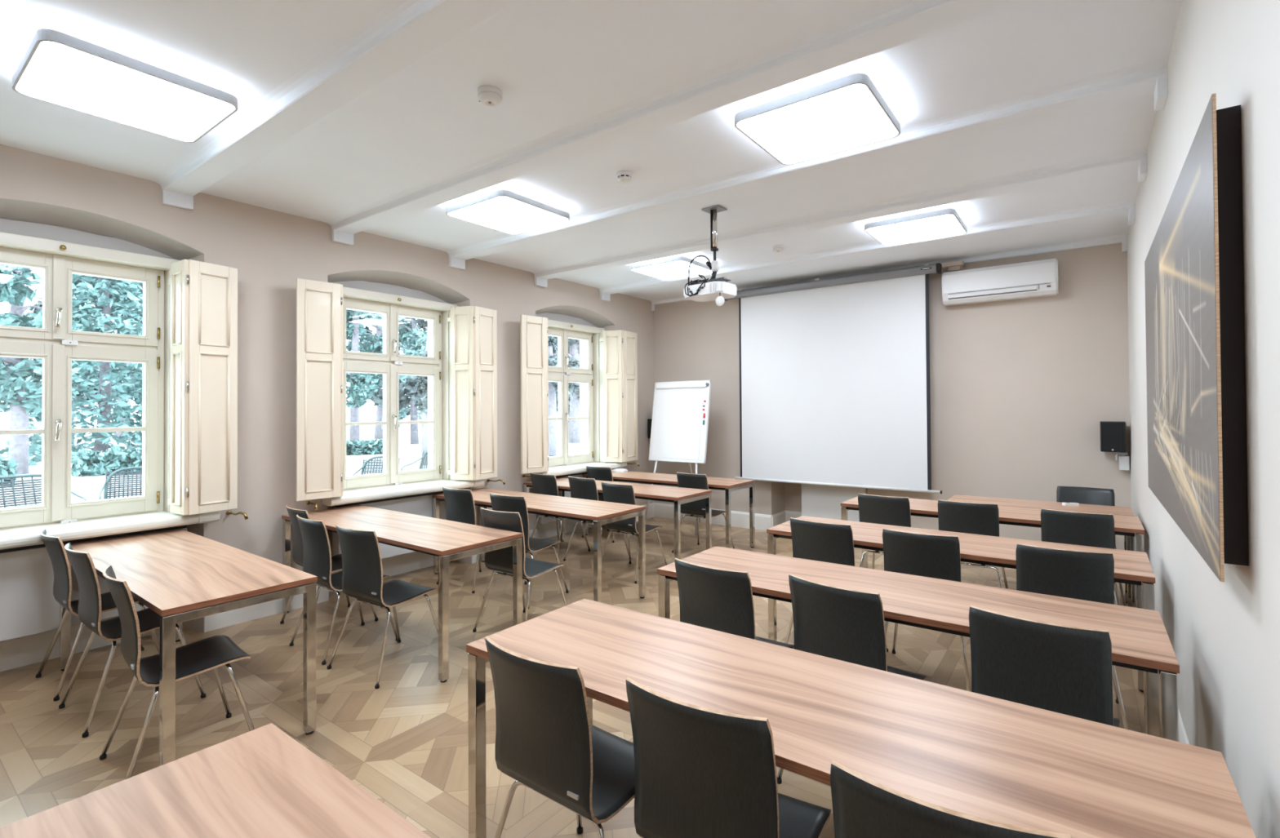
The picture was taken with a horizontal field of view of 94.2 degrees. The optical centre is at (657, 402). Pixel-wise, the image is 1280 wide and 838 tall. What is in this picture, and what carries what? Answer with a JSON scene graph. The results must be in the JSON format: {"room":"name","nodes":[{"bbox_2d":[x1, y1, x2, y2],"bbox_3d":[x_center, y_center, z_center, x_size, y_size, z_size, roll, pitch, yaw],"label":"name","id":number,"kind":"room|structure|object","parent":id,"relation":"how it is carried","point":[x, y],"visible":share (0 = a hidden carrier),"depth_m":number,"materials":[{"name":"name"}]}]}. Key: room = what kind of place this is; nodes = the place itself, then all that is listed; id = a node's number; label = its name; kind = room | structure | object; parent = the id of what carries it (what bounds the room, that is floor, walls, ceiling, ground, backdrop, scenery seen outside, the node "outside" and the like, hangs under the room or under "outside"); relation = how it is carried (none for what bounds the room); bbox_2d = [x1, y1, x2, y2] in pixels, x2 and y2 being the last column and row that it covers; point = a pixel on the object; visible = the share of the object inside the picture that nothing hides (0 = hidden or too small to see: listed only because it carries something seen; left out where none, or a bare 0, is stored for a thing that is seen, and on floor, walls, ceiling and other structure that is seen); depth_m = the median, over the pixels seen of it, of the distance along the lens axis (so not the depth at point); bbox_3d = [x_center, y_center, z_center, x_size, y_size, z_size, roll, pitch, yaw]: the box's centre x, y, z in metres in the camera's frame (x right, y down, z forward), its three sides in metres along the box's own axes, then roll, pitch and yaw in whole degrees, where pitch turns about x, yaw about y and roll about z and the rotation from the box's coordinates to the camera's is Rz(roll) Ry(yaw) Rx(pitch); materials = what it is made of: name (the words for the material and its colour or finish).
{"room":"classroom","nodes":[
{"label":"classroom","id":0,"kind":"room"},
{"bbox_2d":[0,144,653,631],"bbox_3d":[-2.657,0.138,5.263,0.470,3.180,9.230,-1,-1,36],"label":"wall","id":1,"kind":"structure","parent":0,"point":[269,249],"depth_m":4.52,"materials":[{"name":"beige paint"}]},
{"bbox_2d":[0,524,186,641],"bbox_3d":[-3.651,1.163,3.680,0.244,0.664,1.260,-1,-1,36],"label":"radiator","id":2,"kind":"object","parent":1,"relation":"attached to","point":[28,606],"visible":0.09,"depth_m":3.47,"materials":[{"name":"white metal"}]},
{"bbox_2d":[0,524,186,552],"bbox_3d":[-3.621,0.845,3.624,0.097,0.029,1.200,-1,-1,36],"label":"grille","id":3,"kind":"object","parent":2,"relation":"attached to","point":[39,548],"depth_m":3.68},
{"bbox_2d":[0,217,219,550],"bbox_3d":[-3.717,-0.136,3.699,0.667,1.915,1.470,-1,-1,36],"label":"window","id":4,"kind":"structure","parent":1,"relation":"in","point":[60,254],"depth_m":3.77,"materials":[{"name":"paint"}]},
{"bbox_2d":[168,259,237,515],"bbox_3d":[-3.131,-0.096,4.102,0.306,1.683,0.328,-1,-1,36],"label":"window shutter","id":5,"kind":"object","parent":4,"relation":"attached to","point":[203,400],"visible":1,"depth_m":4.01,"materials":[{"name":"beige paint"}]},
{"bbox_2d":[0,502,654,671],"bbox_3d":[-2.639,1.505,5.056,0.268,0.200,8.530,-1,-1,36],"label":"baseboard","id":6,"kind":"structure","parent":1,"relation":"attached to","point":[21,651],"depth_m":4.26,"materials":[{"name":"paint"}]},
{"bbox_2d":[332,488,462,559],"bbox_3d":[-2.355,1.175,5.476,0.244,0.664,1.260,-1,-1,36],"label":"radiator","id":7,"kind":"object","parent":1,"relation":"attached to","point":[422,504],"visible":0.1,"depth_m":5.34,"materials":[{"name":"white metal"}]},
{"bbox_2d":[333,488,462,506],"bbox_3d":[-2.325,0.857,5.420,0.097,0.029,1.200,-1,-1,36],"label":"grille","id":8,"kind":"object","parent":7,"relation":"attached to","point":[384,501],"depth_m":5.29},
{"bbox_2d":[322,280,484,506],"bbox_3d":[-2.421,-0.124,5.496,0.667,1.915,1.470,-1,-1,36],"label":"window","id":9,"kind":"structure","parent":1,"relation":"in","point":[392,302],"depth_m":5.55,"materials":[{"name":"paint"}]},
{"bbox_2d":[295,278,343,501],"bbox_3d":[-2.611,-0.092,4.726,0.218,1.683,0.498,0,-1,6],"label":"window shutter","id":10,"kind":"object","parent":9,"relation":"attached to","point":[319,344],"visible":1,"depth_m":4.60,"materials":[{"name":"beige paint"}]},
{"bbox_2d":[447,306,497,480],"bbox_3d":[-1.808,-0.085,5.838,0.471,1.683,0.222,0,-1,-22],"label":"window shutter","id":11,"kind":"object","parent":9,"relation":"attached to","point":[473,329],"visible":1,"depth_m":5.79,"materials":[{"name":"beige paint"}]},
{"bbox_2d":[536,472,586,524],"bbox_3d":[-1.039,1.187,7.301,0.244,0.664,1.260,-1,-1,36],"label":"radiator","id":12,"kind":"object","parent":1,"relation":"attached to","point":[541,520],"visible":0.04,"depth_m":6.97,"materials":[{"name":"white metal"}]},
{"bbox_2d":[533,312,626,476],"bbox_3d":[-1.105,-0.112,7.320,0.667,1.915,1.470,-1,-1,36],"label":"window","id":13,"kind":"structure","parent":1,"relation":"in","point":[562,327],"depth_m":7.51,"materials":[{"name":"paint"}]},
{"bbox_2d":[520,315,548,474],"bbox_3d":[-1.300,-0.080,6.549,0.202,1.683,0.589,-1,-1,11],"label":"window shutter","id":14,"kind":"object","parent":13,"relation":"attached to","point":[534,331],"visible":1,"depth_m":6.40,"materials":[{"name":"beige paint"}]},
{"bbox_2d":[599,330,637,462],"bbox_3d":[-0.466,-0.072,7.689,0.527,1.683,0.229,0,-1,-26],"label":"window shutter","id":15,"kind":"object","parent":13,"relation":"attached to","point":[620,347],"visible":1,"depth_m":7.62,"materials":[{"name":"beige paint"}]},
{"bbox_2d":[0,516,1144,837],"bbox_3d":[-0.326,1.635,3.695,5.710,0.120,9.030,-1,-1,36],"label":"floor","id":16,"kind":"structure","parent":0,"point":[404,741],"depth_m":3.18,"materials":[{"name":"brown wood"}]},
{"bbox_2d":[35,529,159,701],"bbox_3d":[-3.262,1.163,3.489,0.497,0.857,0.501,-1,-1,36],"label":"chair","id":17,"kind":"object","parent":16,"relation":"on","point":[62,586],"visible":0.56,"depth_m":3.28,"materials":[{"name":"black laminate"}]},
{"bbox_2d":[58,542,205,737],"bbox_3d":[-2.768,1.156,3.133,0.497,0.857,0.501,-1,-1,35],"label":"chair","id":18,"kind":"object","parent":16,"relation":"on","point":[90,597],"visible":0.66,"depth_m":2.95,"materials":[{"name":"black laminate"}]},
{"bbox_2d":[99,565,254,779],"bbox_3d":[-2.128,1.146,2.649,0.497,0.857,0.501,-1,-1,41],"label":"chair","id":19,"kind":"object","parent":16,"relation":"on","point":[211,653],"visible":0.92,"depth_m":2.60,"materials":[{"name":"black laminate"}]},
{"bbox_2d":[59,528,317,766],"bbox_3d":[-2.594,1.214,3.188,1.978,0.740,0.587,-1,-1,36],"label":"table","id":20,"kind":"object","parent":16,"relation":"on","point":[181,575],"visible":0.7,"depth_m":2.82,"materials":[{"name":"brown wood"}]},
{"bbox_2d":[0,723,431,837],"bbox_3d":[-0.504,1.173,0.796,1.600,0.740,0.587,-1,-1,36],"label":"table","id":21,"kind":"object","parent":16,"relation":"on","point":[261,782],"visible":1,"depth_m":1.19,"materials":[{"name":"brown wood"}]},
{"bbox_2d":[280,505,377,624],"bbox_3d":[-2.386,1.167,4.309,0.497,0.857,0.501,-1,-1,41],"label":"chair","id":22,"kind":"object","parent":16,"relation":"on","point":[297,549],"visible":0.42,"depth_m":4.20,"materials":[{"name":"black laminate"}]},
{"bbox_2d":[289,515,397,665],"bbox_3d":[-2.068,1.160,3.918,0.497,0.857,0.501,-1,-1,38],"label":"chair","id":23,"kind":"object","parent":16,"relation":"on","point":[316,544],"visible":0.66,"depth_m":3.73,"materials":[{"name":"black plastic"}]},
{"bbox_2d":[326,524,438,688],"bbox_3d":[-1.633,1.153,3.600,0.497,0.857,0.501,-1,-1,32],"label":"chair","id":24,"kind":"object","parent":16,"relation":"on","point":[362,561],"visible":0.96,"depth_m":3.45,"materials":[{"name":"black laminate"}]},
{"bbox_2d":[281,505,522,682],"bbox_3d":[-1.859,1.220,4.161,2.038,0.740,0.587,-1,-1,36],"label":"table","id":25,"kind":"object","parent":16,"relation":"on","point":[447,540],"visible":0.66,"depth_m":3.78,"materials":[{"name":"brown wood"}]},
{"bbox_2d":[436,487,481,593],"bbox_3d":[-1.615,1.173,5.292,0.497,0.857,0.501,-1,-1,34],"label":"chair","id":26,"kind":"object","parent":16,"relation":"on","point":[460,504],"visible":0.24,"depth_m":5.09,"materials":[{"name":"black laminate"}]},
{"bbox_2d":[472,507,567,632],"bbox_3d":[-0.946,1.155,4.165,0.497,0.857,0.501,-1,-1,34],"label":"chair","id":27,"kind":"object","parent":16,"relation":"on","point":[500,560],"visible":0.7,"depth_m":4.03,"materials":[{"name":"black laminate"}]},
{"bbox_2d":[483,493,568,608],"bbox_3d":[-1.085,1.165,4.889,0.497,0.857,0.501,-1,-1,32],"label":"chair","id":28,"kind":"object","parent":16,"relation":"on","point":[500,503],"visible":0.59,"depth_m":4.70,"materials":[{"name":"black plastic"}]},
{"bbox_2d":[432,488,645,602],"bbox_3d":[-1.100,1.227,5.193,2.060,0.740,0.587,-1,-1,36],"label":"table","id":29,"kind":"object","parent":16,"relation":"on","point":[598,513],"visible":0.83,"depth_m":4.80,"materials":[{"name":"brown wood"}]},
{"bbox_2d":[484,635,635,837],"bbox_3d":[-0.234,1.124,1.825,0.497,0.857,0.501,-1,-1,36],"label":"chair","id":30,"kind":"object","parent":16,"relation":"on","point":[546,740],"visible":0.9,"depth_m":1.66,"materials":[{"name":"black laminate"}]},
{"bbox_2d":[530,472,590,559],"bbox_3d":[-1.075,1.181,6.372,0.497,0.857,0.501,-1,-1,38],"label":"chair","id":31,"kind":"object","parent":16,"relation":"on","point":[542,484],"visible":0.38,"depth_m":6.19,"materials":[{"name":"black laminate"}]},
{"bbox_2d":[563,475,629,561],"bbox_3d":[-0.621,1.175,6.032,0.497,0.857,0.501,-1,-1,40],"label":"chair","id":32,"kind":"object","parent":16,"relation":"on","point":[580,488],"visible":0.32,"depth_m":5.87,"materials":[{"name":"black plastic"}]},
{"bbox_2d":[582,466,638,542],"bbox_3d":[-0.575,1.187,7.146,0.497,0.857,0.501,-1,-1,36],"label":"chair","id":33,"kind":"object","parent":16,"relation":"on","point":[599,473],"visible":0.27,"depth_m":6.95,"materials":[{"name":"black plastic"}]},
{"bbox_2d":[523,477,711,581],"bbox_3d":[-0.467,1.233,6.102,2.024,0.740,0.587,-1,-1,36],"label":"table","id":34,"kind":"object","parent":16,"relation":"on","point":[677,495],"visible":0.6,"depth_m":5.72,"materials":[{"name":"brown wood"}]},
{"bbox_2d":[600,481,666,583],"bbox_3d":[-0.241,1.167,5.546,0.497,0.857,0.501,-1,-1,39],"label":"chair","id":35,"kind":"object","parent":16,"relation":"on","point":[614,493],"visible":0.76,"depth_m":5.38,"materials":[{"name":"black laminate"}]},
{"bbox_2d":[582,471,755,548],"bbox_3d":[0.081,1.238,6.875,2.010,0.740,0.587,-1,-1,36],"label":"table","id":36,"kind":"object","parent":16,"relation":"on","point":[728,485],"visible":0.66,"depth_m":6.51,"materials":[{"name":"brown wood"}]},
{"bbox_2d":[644,380,711,536],"bbox_3d":[0.343,0.672,7.639,0.850,1.872,0.742,-1,-1,36],"label":"flip chart","id":37,"kind":"object","parent":16,"relation":"on","point":[678,433],"visible":0.98,"depth_m":7.52,"materials":[{"name":"white"}]},
{"bbox_2d":[671,471,734,552],"bbox_3d":[0.482,1.171,6.347,0.497,0.857,0.501,-1,-1,40],"label":"chair","id":38,"kind":"object","parent":16,"relation":"on","point":[697,508],"visible":0.65,"depth_m":6.20,"materials":[{"name":"black laminate"}]},
{"bbox_2d":[625,677,831,837],"bbox_3d":[0.196,1.118,1.561,0.497,0.857,0.501,-1,-1,33],"label":"chair","id":39,"kind":"object","parent":16,"relation":"on","point":[700,772],"visible":1,"depth_m":1.39,"materials":[{"name":"black laminate"}]},
{"bbox_2d":[674,558,794,648],"bbox_3d":[0.358,1.130,2.720,0.497,0.857,0.501,-1,-1,39],"label":"chair","id":40,"kind":"object","parent":16,"relation":"on","point":[722,600],"visible":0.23,"depth_m":2.54,"materials":[{"name":"black leather"}]},
{"bbox_2d":[801,484,867,521],"bbox_3d":[2.150,1.187,7.094,0.770,0.780,0.384,-1,-1,36],"label":"radiator cover","id":41,"kind":"object","parent":16,"relation":"on","point":[821,501],"visible":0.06,"depth_m":6.97,"materials":[{"name":"white metal"}]},
{"bbox_2d":[784,517,888,652],"bbox_3d":[1.095,1.137,3.693,0.497,0.857,0.501,-1,-1,39],"label":"chair","id":42,"kind":"object","parent":16,"relation":"on","point":[831,543],"visible":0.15,"depth_m":3.52,"materials":[{"name":"black plastic"}]},
{"bbox_2d":[777,573,927,784],"bbox_3d":[0.817,1.124,2.427,0.497,0.857,0.501,-1,-1,45],"label":"chair","id":43,"kind":"object","parent":16,"relation":"on","point":[837,623],"visible":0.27,"depth_m":2.27,"materials":[{"name":"black leather"}]},
{"bbox_2d":[466,599,1256,837],"bbox_3d":[0.321,1.177,1.676,1.950,0.740,0.587,-1,-1,35],"label":"table","id":44,"kind":"object","parent":16,"relation":"on","point":[975,754],"visible":0.72,"depth_m":1.47,"materials":[{"name":"brown wood"}]},
{"bbox_2d":[857,493,911,568],"bbox_3d":[1.849,1.143,4.708,0.497,0.857,0.501,-1,-1,38],"label":"chair","id":45,"kind":"object","parent":16,"relation":"on","point":[877,509],"visible":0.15,"depth_m":4.54,"materials":[{"name":"black plastic"}]},
{"bbox_2d":[657,546,1179,742],"bbox_3d":[0.963,1.183,2.607,1.950,0.740,0.587,-1,-1,35],"label":"table","id":46,"kind":"object","parent":16,"relation":"on","point":[1140,641],"visible":0.58,"depth_m":2.36,"materials":[{"name":"brown wood"}]},
{"bbox_2d":[882,528,970,691],"bbox_3d":[1.526,1.130,3.371,0.497,0.857,0.501,-1,-1,34],"label":"chair","id":47,"kind":"object","parent":16,"relation":"on","point":[926,555],"visible":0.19,"depth_m":3.18,"materials":[{"name":"black leather"}]},
{"bbox_2d":[830,760,1071,837],"bbox_3d":[0.605,1.111,1.204,0.497,0.857,0.501,-1,-1,33],"label":"chair","id":48,"kind":"object","parent":16,"relation":"on","point":[864,807],"visible":1,"depth_m":1.05,"materials":[{"name":"black leather"}]},
{"bbox_2d":[766,515,1155,733],"bbox_3d":[1.671,1.190,3.536,1.950,0.740,0.587,-1,-1,36],"label":"table","id":49,"kind":"object","parent":16,"relation":"on","point":[1131,567],"visible":0.55,"depth_m":3.34,"materials":[{"name":"brown wood"}]},
{"bbox_2d":[937,499,1008,589],"bbox_3d":[2.311,1.137,4.386,0.497,0.857,0.501,-1,-1,34],"label":"chair","id":50,"kind":"object","parent":16,"relation":"on","point":[976,518],"visible":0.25,"depth_m":4.21,"materials":[{"name":"black leather"}]},
{"bbox_2d":[840,496,1144,608],"bbox_3d":[2.474,1.196,4.580,1.950,0.740,0.587,-1,-1,36],"label":"table","id":51,"kind":"object","parent":16,"relation":"on","point":[1124,525],"visible":0.41,"depth_m":4.28,"materials":[{"name":"brown wood"}]},
{"bbox_2d":[946,494,1134,607],"bbox_3d":[3.049,1.195,4.805,1.240,0.740,0.430,-1,-1,36],"label":"table","id":52,"kind":"object","parent":16,"relation":"on","point":[1000,501],"visible":0.31,"depth_m":4.68,"materials":[{"name":"brown wood"}]},
{"bbox_2d":[968,605,1119,727],"bbox_3d":[1.337,1.116,2.055,0.497,0.857,0.501,-1,-1,39],"label":"chair","id":53,"kind":"object","parent":16,"relation":"on","point":[1064,669],"visible":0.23,"depth_m":1.88,"materials":[{"name":"black leather"}]},
{"bbox_2d":[1015,543,1128,729],"bbox_3d":[2.039,1.122,2.994,0.497,0.857,0.501,-1,-1,33],"label":"chair","id":54,"kind":"object","parent":16,"relation":"on","point":[1085,575],"visible":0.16,"depth_m":2.80,"materials":[{"name":"black plastic"}]},
{"bbox_2d":[1040,508,1120,605],"bbox_3d":[2.806,1.128,3.965,0.497,0.857,0.501,-1,-1,38],"label":"chair","id":55,"kind":"object","parent":16,"relation":"on","point":[1083,529],"visible":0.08,"depth_m":3.79,"materials":[{"name":"black leather"}]},
{"bbox_2d":[1056,486,1126,606],"bbox_3d":[3.396,1.133,4.724,0.497,0.857,0.501,-1,-1,36],"label":"chair","id":56,"kind":"object","parent":16,"relation":"on","point":[1085,495],"visible":0.12,"depth_m":4.89,"materials":[{"name":"black leather"}]},
{"bbox_2d":[0,0,1182,300],"bbox_3d":[-0.527,-1.559,3.738,6.210,0.150,9.230,-1,-1,36],"label":"ceiling","id":57,"kind":"structure","parent":0,"point":[556,65],"depth_m":3.08,"materials":[{"name":"paint"}]},
{"bbox_2d":[12,26,237,142],"bbox_3d":[-2.435,-1.438,2.740,0.670,0.090,0.670,-1,-1,36],"label":"ceiling lamp","id":58,"kind":"object","parent":57,"relation":"attached to","point":[63,67],"visible":1,"depth_m":2.65,"materials":[{"name":"white plastic"}]},
{"bbox_2d":[477,84,502,106],"bbox_3d":[-0.807,-1.464,2.861,0.118,0.056,0.118,-1,-1,36],"label":"smoke detector","id":59,"kind":"object","parent":57,"relation":"attached to","point":[488,95],"visible":1,"depth_m":2.82,"materials":[{"name":"white plastic"}]},
{"bbox_2d":[445,186,569,235],"bbox_3d":[-1.115,-1.427,4.451,0.670,0.090,0.670,-1,-1,36],"label":"ceiling lamp","id":60,"kind":"object","parent":57,"relation":"attached to","point":[507,210],"visible":1,"depth_m":4.35,"materials":[{"name":"white plastic"}]},
{"bbox_2d":[630,253,711,280],"bbox_3d":[0.158,-1.415,6.233,0.670,0.090,0.670,-1,-1,36],"label":"ceiling lamp","id":61,"kind":"object","parent":57,"relation":"attached to","point":[675,267],"visible":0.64,"depth_m":6.11,"materials":[{"name":"white plastic"}]},
{"bbox_2d":[631,261,711,279],"bbox_3d":[0.159,-1.391,6.232,0.648,0.037,0.648,-1,-1,36],"label":"diffuser","id":62,"kind":"object","parent":61,"relation":"attached to","point":[662,270],"depth_m":6.17,"materials":[{"name":"white plastic"}]},
{"bbox_2d":[683,204,737,306],"bbox_3d":[0.397,-1.091,4.582,0.382,0.774,0.313,-1,-1,31],"label":"projector","id":63,"kind":"object","parent":57,"relation":"hanging from","point":[718,290],"visible":1,"depth_m":4.53,"materials":[{"name":"white plastic"}]},
{"bbox_2d":[734,71,900,164],"bbox_3d":[0.833,-1.455,3.083,0.670,0.090,0.670,-1,-1,36],"label":"ceiling lamp","id":64,"kind":"object","parent":57,"relation":"attached to","point":[845,111],"visible":1,"depth_m":2.99,"materials":[{"name":"white plastic"}]},
{"bbox_2d":[864,204,967,246],"bbox_3d":[2.124,-1.443,4.889,0.670,0.090,0.670,-1,-1,36],"label":"ceiling lamp","id":65,"kind":"object","parent":57,"relation":"attached to","point":[943,221],"visible":1,"depth_m":4.78,"materials":[{"name":"white plastic"}]},
{"bbox_2d":[653,243,1130,550],"bbox_3d":[1.997,0.130,7.288,5.910,3.180,0.500,-1,-1,36],"label":"wall","id":66,"kind":"structure","parent":0,"point":[1022,389],"depth_m":5.93,"materials":[{"name":"beige paint"}]},
{"bbox_2d":[654,502,801,530],"bbox_3d":[2.215,1.496,7.050,5.310,0.200,0.418,-1,-1,36],"label":"baseboard","id":67,"kind":"structure","parent":66,"relation":"attached to","point":[738,519],"depth_m":7.66,"materials":[{"name":"paint"}]},
{"bbox_2d":[724,262,942,493],"bbox_3d":[1.912,-0.230,6.845,2.510,2.362,0.262,-1,-1,36],"label":"projection screen","id":68,"kind":"object","parent":66,"relation":"attached to","point":[835,391],"visible":0.96,"depth_m":6.67,"materials":[{"name":"white fabric"}]},
{"bbox_2d":[648,234,1127,311],"bbox_3d":[2.055,-1.400,6.887,5.310,0.150,0.100,-1,-1,36],"label":"trim","id":69,"kind":"structure","parent":66,"relation":"attached to","point":[1122,238],"depth_m":5.95,"materials":[{"name":"paint"}]},
{"bbox_2d":[941,258,1058,306],"bbox_3d":[3.360,-1.173,5.875,0.985,0.335,0.212,-1,-1,36],"label":"air conditioner","id":70,"kind":"object","parent":66,"relation":"attached to","point":[1039,278],"visible":1,"depth_m":5.78,"materials":[{"name":"white plastic"}]},
{"bbox_2d":[1099,421,1125,452],"bbox_3d":[4.085,0.310,5.344,0.178,0.268,0.209,-1,-1,36],"label":"wall speaker","id":71,"kind":"object","parent":66,"relation":"attached to","point":[1113,433],"visible":1,"depth_m":5.26,"materials":[{"name":"black plastic"}]},
{"bbox_2d":[1115,452,1129,470],"bbox_3d":[4.172,0.531,5.347,0.100,0.155,0.100,-1,-1,36],"label":"wall box","id":72,"kind":"object","parent":66,"relation":"attached to","point":[1124,460],"visible":0.99,"depth_m":5.30,"materials":[{"name":"white plastic"}]},
{"bbox_2d":[1127,0,1279,837],"bbox_3d":[1.921,0.070,1.961,0.200,3.180,9.230,-1,-1,36],"label":"wall","id":73,"kind":"structure","parent":0,"point":[1224,637],"depth_m":1.51,"materials":[{"name":"paint"}]},
{"bbox_2d":[0,0,21,46],"bbox_3d":[-1.761,-1.435,1.598,5.310,0.150,0.285,-1,-1,36],"label":"trim","id":74,"kind":"structure","parent":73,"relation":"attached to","point":[8,8],"depth_m":2.28,"materials":[{"name":"paint"}]},
{"bbox_2d":[151,0,524,210],"bbox_3d":[-1.116,-1.429,2.492,5.310,0.150,0.285,-1,-1,36],"label":"ceiling beam","id":75,"kind":"structure","parent":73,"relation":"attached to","point":[405,33],"depth_m":2.71,"materials":[{"name":"paint"}]},
{"bbox_2d":[324,0,1029,245],"bbox_3d":[-0.471,-1.423,3.386,5.310,0.150,0.285,-1,-1,36],"label":"beam","id":76,"kind":"structure","parent":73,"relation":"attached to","point":[891,24],"depth_m":2.83,"materials":[{"name":"paint"}]},
{"bbox_2d":[443,57,1168,270],"bbox_3d":[0.174,-1.417,4.280,5.310,0.150,0.285,-1,-1,36],"label":"beam","id":77,"kind":"structure","parent":73,"relation":"attached to","point":[1149,77],"depth_m":3.39,"materials":[{"name":"paint"}]},
{"bbox_2d":[530,146,1147,287],"bbox_3d":[0.819,-1.411,5.174,5.310,0.150,0.285,-1,-1,36],"label":"ceiling beam","id":78,"kind":"structure","parent":73,"relation":"attached to","point":[1135,158],"depth_m":4.43,"materials":[{"name":"paint"}]},
{"bbox_2d":[597,199,1135,301],"bbox_3d":[1.464,-1.405,6.068,5.310,0.150,0.285,-1,-1,36],"label":"ceiling beam","id":79,"kind":"structure","parent":73,"relation":"attached to","point":[1123,207],"depth_m":5.49,"materials":[{"name":"paint"}]},
{"bbox_2d":[1144,93,1248,582],"bbox_3d":[1.936,-0.149,2.211,0.060,1.153,2.030,-1,-1,36],"label":"wall picture","id":80,"kind":"object","parent":73,"relation":"attached to","point":[1194,278],"visible":1,"depth_m":1.56,"materials":[{"name":"brown wood"}]},
{"label":"outside","id":81,"kind":"structure","parent":0,"visible":0},
{"bbox_2d":[0,420,580,508],"bbox_3d":[-21.818,2.265,34.217,64.530,0.100,110.000,-1,-1,36],"label":"ground","id":82,"kind":"structure","parent":81,"point":[89,487],"depth_m":19.56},
{"bbox_2d":[0,457,19,486],"bbox_3d":[-15.433,1.662,13.495,1.404,0.782,1.317,-1,-1,41],"label":"hedge","id":83,"kind":"object","parent":82,"relation":"on","point":[7,468],"visible":0.66,"depth_m":13.62,"materials":[{"name":"green plant"}]},
{"bbox_2d":[0,474,86,507],"bbox_3d":[-7.234,1.325,6.616,0.671,0.962,1.177,-1,-1,26],"label":"patio chair","id":84,"kind":"object","parent":82,"relation":"on","point":[32,482],"visible":0.31,"depth_m":6.90,"materials":[{"name":"wicker"}]},
{"bbox_2d":[0,264,111,474],"bbox_3d":[-17.657,-3.671,16.497,3.919,11.324,4.045,-1,-1,36],"label":"tree","id":85,"kind":"object","parent":82,"relation":"on","point":[17,392],"visible":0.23,"depth_m":16.21,"materials":[{"name":"green plant"}]},
{"bbox_2d":[27,270,99,446],"bbox_3d":[-28.876,-5.106,29.012,4.193,14.648,4.454,0,-1,-34],"label":"tree","id":86,"kind":"object","parent":82,"relation":"on","point":[39,308],"visible":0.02,"depth_m":28.70,"materials":[{"name":"green plant"}]},
{"bbox_2d":[0,274,142,466],"bbox_3d":[-19.824,-3.361,21.111,5.174,11.385,5.165,-1,-1,36],"label":"tree","id":87,"kind":"object","parent":82,"relation":"on","point":[85,292],"visible":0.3,"depth_m":20.72,"materials":[{"name":"green plant"}]},
{"bbox_2d":[71,448,142,476],"bbox_3d":[-14.578,1.664,16.297,2.296,0.824,1.411,0,-1,-42],"label":"hedge","id":88,"kind":"object","parent":82,"relation":"on","point":[86,464],"visible":0.48,"depth_m":15.88,"materials":[{"name":"green plant"}]},
{"bbox_2d":[91,276,142,404],"bbox_3d":[-22.167,-4.511,25.966,4.066,13.305,4.214,0,-1,-10],"label":"tree","id":89,"kind":"object","parent":82,"relation":"on","point":[140,285],"visible":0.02,"depth_m":25.38,"materials":[{"name":"green plant"}]},
{"bbox_2d":[98,466,142,499],"bbox_3d":[-6.739,1.334,7.643,0.627,0.962,0.671,0,-1,-39],"label":"patio chair","id":90,"kind":"object","parent":82,"relation":"on","point":[108,480],"visible":0.42,"depth_m":7.76,"materials":[{"name":"wicker"}]},
{"bbox_2d":[346,439,382,455],"bbox_3d":[-11.511,1.758,22.620,2.949,0.717,1.362,0,-1,-27],"label":"hedge","id":91,"kind":"object","parent":82,"relation":"on","point":[354,447],"visible":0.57,"depth_m":22.57,"materials":[{"name":"green plant"}]},
{"bbox_2d":[346,309,400,440],"bbox_3d":[-12.231,-3.225,24.066,3.486,10.552,4.115,-1,-1,36],"label":"tree","id":92,"kind":"object","parent":82,"relation":"on","point":[358,395],"visible":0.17,"depth_m":24.02,"materials":[{"name":"green plant"}]},
{"bbox_2d":[351,455,399,475],"bbox_3d":[-4.377,1.336,9.179,0.627,0.962,0.671,0,-1,-4],"label":"patio chair","id":93,"kind":"object","parent":82,"relation":"on","point":[366,469],"visible":0.2,"depth_m":9.43,"materials":[{"name":"wicker"}]},
{"bbox_2d":[346,314,411,439],"bbox_3d":[-16.434,-4.583,35.443,4.578,13.618,4.407,0,-1,-3],"label":"tree","id":94,"kind":"object","parent":82,"relation":"on","point":[378,432],"visible":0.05,"depth_m":35.10,"materials":[{"name":"green plant"}]},
{"bbox_2d":[374,315,426,444],"bbox_3d":[-12.137,-3.911,29.739,4.480,12.046,4.082,-1,-1,36],"label":"tree","id":95,"kind":"object","parent":82,"relation":"on","point":[416,339],"visible":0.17,"depth_m":29.43,"materials":[{"name":"green plant"}]},
{"bbox_2d":[374,318,427,465],"bbox_3d":[-7.019,-3.941,18.723,3.172,11.798,2.894,-1,-1,36],"label":"tree","id":96,"kind":"object","parent":82,"relation":"on","point":[415,389],"visible":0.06,"depth_m":18.18,"materials":[{"name":"green plant"}]},
{"bbox_2d":[548,336,579,455],"bbox_3d":[-4.055,-3.880,21.557,2.979,11.736,2.944,-1,-1,36],"label":"tree","id":97,"kind":"object","parent":82,"relation":"on","point":[553,340],"visible":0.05,"depth_m":21.47,"materials":[{"name":"green plant"}]},
{"bbox_2d":[555,338,579,443],"bbox_3d":[-4.134,-4.374,29.895,3.569,12.890,3.435,-1,-1,36],"label":"tree","id":98,"kind":"object","parent":82,"relation":"on","point":[573,344],"visible":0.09,"depth_m":29.40,"materials":[{"name":"green plant"}]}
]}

